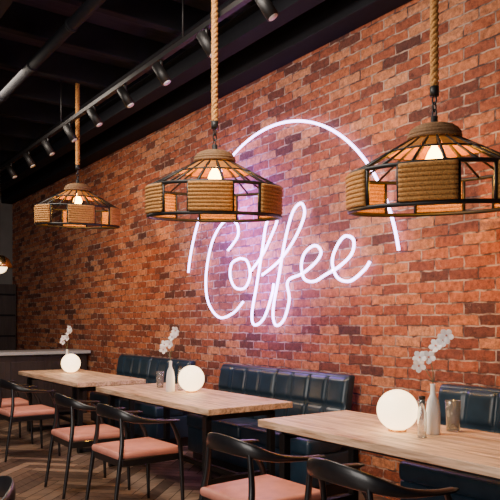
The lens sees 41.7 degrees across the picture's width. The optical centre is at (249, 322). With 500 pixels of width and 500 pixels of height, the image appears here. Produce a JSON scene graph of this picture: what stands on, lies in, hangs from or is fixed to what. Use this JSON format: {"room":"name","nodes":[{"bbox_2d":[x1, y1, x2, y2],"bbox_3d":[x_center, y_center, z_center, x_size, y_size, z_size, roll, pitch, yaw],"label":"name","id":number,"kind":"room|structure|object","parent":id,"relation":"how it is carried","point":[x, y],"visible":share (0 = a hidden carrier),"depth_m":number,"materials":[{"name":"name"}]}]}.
{"room":"cafe","nodes":[
{"label":"cafe","id":0,"kind":"room"},
{"bbox_2d":[0,192,11,283],"bbox_3d":[-7.714,-0.775,11.204,7.500,4.250,0.200,0,0,-36],"label":"wall","id":1,"kind":"structure","parent":0,"point":[5,209],"depth_m":13.12,"materials":[{"name":"grey paint"}]},
{"bbox_2d":[0,0,255,173],"bbox_3d":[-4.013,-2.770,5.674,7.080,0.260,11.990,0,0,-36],"label":"ceiling","id":2,"kind":"structure","parent":0,"point":[22,121],"depth_m":6.77,"materials":[{"name":"black paint"}]},
{"bbox_2d":[0,255,11,272],"bbox_3d":[-3.388,-1.785,8.889,0.330,2.230,0.330,0,0,-36],"label":"pendant lamp","id":3,"kind":"object","parent":2,"relation":"hanging from","point":[5,263],"visible":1,"depth_m":8.82,"materials":[{"name":"brown"}]},
{"bbox_2d":[0,0,105,104],"bbox_3d":[-1.575,-2.510,5.636,0.119,0.119,16.000,0,0,-36],"label":"ventilation duct","id":4,"kind":"object","parent":2,"relation":"attached to","point":[71,24],"visible":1,"depth_m":5.85,"materials":[{"name":"grey metal"}]},
{"bbox_2d":[34,83,120,228],"bbox_3d":[-1.987,-1.983,7.576,0.979,1.835,0.985,0,0,-36],"label":"pendant lamp","id":5,"kind":"object","parent":2,"relation":"hanging from","point":[77,215],"visible":0.95,"depth_m":7.40,"materials":[{"name":"beige fabric"}]},
{"bbox_2d":[0,0,234,166],"bbox_3d":[-1.681,-2.560,5.561,2.207,0.090,16.000,0,0,-36],"label":"conduit","id":6,"kind":"object","parent":2,"relation":"hanging from","point":[228,2],"depth_m":6.71,"materials":[{"name":"black metal"}]},
{"bbox_2d":[0,0,278,178],"bbox_3d":[-1.234,-2.431,6.249,0.148,0.839,9.500,0,0,-36],"label":"track spotlights","id":7,"kind":"object","parent":2,"relation":"hanging from","point":[267,8],"visible":0.98,"depth_m":5.92,"materials":[{"name":"black metal"}]},
{"bbox_2d":[0,0,324,191],"bbox_3d":[-2.002,-2.522,5.331,3.710,0.199,16.000,0,0,-36],"label":"ceiling beams","id":8,"kind":"structure","parent":2,"relation":"attached to","point":[249,26],"depth_m":6.51,"materials":[{"name":"black metal"}]},
{"bbox_2d":[145,0,282,222],"bbox_3d":[-0.258,-1.809,4.812,1.022,2.182,1.016,0,0,-36],"label":"pendant lamp","id":9,"kind":"object","parent":2,"relation":"hanging from","point":[214,198],"visible":1,"depth_m":4.60,"materials":[{"name":"beige fabric"}]},
{"bbox_2d":[345,0,499,216],"bbox_3d":[1.060,-1.750,3.778,1.013,2.301,1.022,0,0,-36],"label":"pendant lamp","id":10,"kind":"object","parent":2,"relation":"hanging from","point":[432,183],"visible":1,"depth_m":3.60,"materials":[{"name":"beige fabric"}]},
{"bbox_2d":[0,412,390,499],"bbox_3d":[-3.080,1.403,4.559,7.300,0.105,16.000,0,0,-36],"label":"floor","id":11,"kind":"structure","parent":0,"point":[26,463],"depth_m":5.86,"materials":[{"name":"brown wood"}]},
{"bbox_2d":[0,284,15,349],"bbox_3d":[-4.994,0.300,12.730,0.800,2.100,0.425,0,0,-36],"label":"tall cabinet","id":12,"kind":"object","parent":11,"relation":"on","point":[7,291],"visible":0.57,"depth_m":12.71,"materials":[{"name":"black wood"}]},
{"bbox_2d":[0,476,15,499],"bbox_3d":[-1.070,0.955,2.267,0.552,0.793,0.614,0,0,-24],"label":"dining chair","id":13,"kind":"object","parent":11,"relation":"on","point":[7,485],"visible":1,"depth_m":2.37,"materials":[{"name":"black wood"}]},
{"bbox_2d":[1,380,32,443],"bbox_3d":[-2.785,0.955,7.378,0.552,0.793,0.614,0,0,-34],"label":"dining chair","id":14,"kind":"object","parent":11,"relation":"on","point":[6,402],"visible":0.57,"depth_m":7.30,"materials":[{"name":"black wood"}]},
{"bbox_2d":[0,379,60,461],"bbox_3d":[-2.299,0.955,6.716,0.552,0.793,0.614,0,0,-37],"label":"dining chair","id":15,"kind":"object","parent":11,"relation":"on","point":[40,412],"visible":0.87,"depth_m":6.55,"materials":[{"name":"black wood"}]},
{"bbox_2d":[0,349,90,419],"bbox_3d":[-3.796,0.879,9.236,2.980,0.942,0.720,0,0,-36],"label":"countertop","id":16,"kind":"structure","parent":11,"relation":"on","point":[11,361],"depth_m":9.43,"materials":[{"name":"stone"}]},
{"bbox_2d":[18,369,145,452],"bbox_3d":[-2.002,0.968,7.606,0.757,0.734,2.000,0,0,-36],"label":"dining table","id":17,"kind":"object","parent":11,"relation":"on","point":[84,380],"visible":0.72,"depth_m":7.12,"materials":[{"name":"brown wood"}]},
{"bbox_2d":[60,326,71,371],"bbox_3d":[-2.266,0.316,8.147,0.235,0.567,0.085,0,0,41],"label":"vase","id":18,"kind":"object","parent":17,"relation":"on","point":[69,329],"visible":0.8,"depth_m":8.17,"materials":[{"name":"white ceramic"}]},
{"bbox_2d":[61,354,79,372],"bbox_3d":[-2.150,0.484,7.882,0.226,0.230,0.226,0,0,-36],"label":"table lamp","id":19,"kind":"object","parent":17,"relation":"on","point":[70,363],"visible":1,"depth_m":7.80,"materials":[{"name":"white glass"}]},
{"bbox_2d":[44,393,130,498],"bbox_3d":[-1.339,0.955,5.375,0.552,0.793,0.614,0,0,-34],"label":"dining chair","id":20,"kind":"object","parent":11,"relation":"on","point":[71,437],"visible":0.88,"depth_m":5.23,"materials":[{"name":"pink leather"}]},
{"bbox_2d":[85,403,184,499],"bbox_3d":[-0.839,0.955,4.711,0.552,0.793,0.614,0,0,-37],"label":"dining chair","id":21,"kind":"object","parent":11,"relation":"on","point":[146,450],"visible":1,"depth_m":4.58,"materials":[{"name":"black wood"}]},
{"bbox_2d":[90,354,194,445],"bbox_3d":[-1.325,0.882,7.845,0.520,0.935,1.838,0,0,-36],"label":"sofa","id":22,"kind":"object","parent":11,"relation":"on","point":[142,367],"visible":0.41,"depth_m":7.56,"materials":[{"name":"blue leather"}]},
{"bbox_2d":[96,383,292,485],"bbox_3d":[-0.564,0.968,5.598,0.757,0.734,2.000,0,0,-36],"label":"dining table","id":23,"kind":"object","parent":11,"relation":"on","point":[211,404],"visible":0.7,"depth_m":5.07,"materials":[{"name":"brown wood"}]},
{"bbox_2d":[156,371,163,387],"bbox_3d":[-0.837,0.524,6.116,0.072,0.150,0.072,0,0,-36],"label":"drinking glass","id":24,"kind":"object","parent":23,"relation":"on","point":[159,374],"visible":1,"depth_m":6.09,"materials":[{"name":"clear glass"}]},
{"bbox_2d":[159,327,178,391],"bbox_3d":[-0.689,0.316,5.721,0.235,0.567,0.085,0,0,41],"label":"vase","id":25,"kind":"object","parent":23,"relation":"on","point":[170,377],"visible":1,"depth_m":5.71,"materials":[{"name":"white ceramic"}]},
{"bbox_2d":[177,366,182,390],"bbox_3d":[-0.623,0.490,5.851,0.048,0.218,0.048,0,0,-36],"label":"glass bottle","id":26,"kind":"object","parent":23,"relation":"on","point":[179,388],"visible":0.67,"depth_m":5.84,"materials":[{"name":"clear glass"}]},
{"bbox_2d":[178,366,203,392],"bbox_3d":[-0.510,0.484,5.711,0.226,0.230,0.226,0,0,-36],"label":"table lamp","id":27,"kind":"object","parent":23,"relation":"on","point":[191,378],"visible":1,"depth_m":5.63,"materials":[{"name":"white glass"}]},
{"bbox_2d":[199,432,326,499],"bbox_3d":[0.037,0.955,3.470,0.552,0.793,0.614,0,0,-37],"label":"dining chair","id":28,"kind":"object","parent":11,"relation":"on","point":[265,486],"visible":0.95,"depth_m":3.39,"materials":[{"name":"black wood"}]},
{"bbox_2d":[187,364,354,496],"bbox_3d":[0.113,0.882,5.837,0.520,0.935,1.838,0,0,-36],"label":"sofa","id":29,"kind":"object","parent":11,"relation":"on","point":[310,392],"visible":0.58,"depth_m":5.63,"materials":[{"name":"blue leather"}]},
{"bbox_2d":[258,410,499,499],"bbox_3d":[0.938,0.968,3.500,0.757,0.734,2.000,0,0,-36],"label":"dining table","id":30,"kind":"object","parent":11,"relation":"on","point":[467,451],"visible":0.94,"depth_m":3.48,"materials":[{"name":"brown wood"}]},
{"bbox_2d":[377,389,417,431],"bbox_3d":[0.819,0.484,3.649,0.226,0.230,0.226,0,0,-36],"label":"table lamp","id":31,"kind":"object","parent":30,"relation":"on","point":[397,409],"visible":0.99,"depth_m":3.57,"materials":[{"name":"white glass"}]},
{"bbox_2d":[417,396,426,437],"bbox_3d":[0.903,0.490,3.449,0.048,0.218,0.048,0,0,-36],"label":"glass bottle","id":32,"kind":"object","parent":30,"relation":"on","point":[421,414],"visible":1,"depth_m":3.43,"materials":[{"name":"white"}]},
{"bbox_2d":[412,329,453,434],"bbox_3d":[0.993,0.316,3.543,0.235,0.567,0.085,0,0,41],"label":"vase","id":33,"kind":"object","parent":30,"relation":"on","point":[432,408],"visible":0.97,"depth_m":3.53,"materials":[{"name":"white ceramic"}]},
{"bbox_2d":[445,399,460,431],"bbox_3d":[1.127,0.514,3.648,0.084,0.170,0.084,0,0,-36],"label":"drinking glass","id":34,"kind":"object","parent":30,"relation":"on","point":[452,407],"visible":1,"depth_m":3.62,"materials":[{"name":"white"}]},
{"bbox_2d":[304,457,458,499],"bbox_3d":[0.516,0.955,2.818,0.552,0.793,0.614,0,0,-34],"label":"dining chair","id":35,"kind":"object","parent":11,"relation":"on","point":[347,475],"visible":1,"depth_m":2.60,"materials":[{"name":"black wood"}]},
{"bbox_2d":[399,384,499,499],"bbox_3d":[1.691,0.882,3.633,0.520,0.935,1.838,0,0,-36],"label":"sofa","id":36,"kind":"object","parent":11,"relation":"on","point":[480,406],"visible":0.44,"depth_m":4.11,"materials":[{"name":"blue leather"}]},
{"bbox_2d":[12,0,499,499],"bbox_3d":[-0.031,-0.775,6.742,0.200,4.250,16.000,0,0,-36],"label":"wall","id":37,"kind":"structure","parent":0,"point":[123,290],"depth_m":5.76,"materials":[{"name":"brick"}]},
{"bbox_2d":[1,0,411,203],"bbox_3d":[-0.201,-2.640,6.620,0.220,0.520,16.000,0,0,-36],"label":"ceiling beam","id":38,"kind":"structure","parent":37,"relation":"attached to","point":[329,20],"depth_m":6.49,"materials":[{"name":"grey metal"}]},
{"bbox_2d":[205,223,243,318],"bbox_3d":[-0.252,-0.542,6.835,0.052,0.991,0.716,0,0,-36],"label":"letter","id":39,"kind":"object","parent":37,"relation":"attached to","point":[212,241],"depth_m":7.02,"materials":[{"name":"white glass"}]},
{"bbox_2d":[229,202,370,326],"bbox_3d":[0.386,-0.518,5.944,0.052,1.101,1.976,0,0,-36],"label":"coffee sign","id":40,"kind":"object","parent":37,"relation":"attached to","point":[313,264],"depth_m":5.99,"materials":[{"name":"white glass"}]},
{"bbox_2d":[233,119,368,163],"bbox_3d":[0.401,-1.555,5.923,0.052,0.604,1.881,0,0,-36],"label":"coffee sign","id":41,"kind":"object","parent":37,"relation":"attached to","point":[344,138],"depth_m":5.71,"materials":[{"name":"white glass"}]}
]}

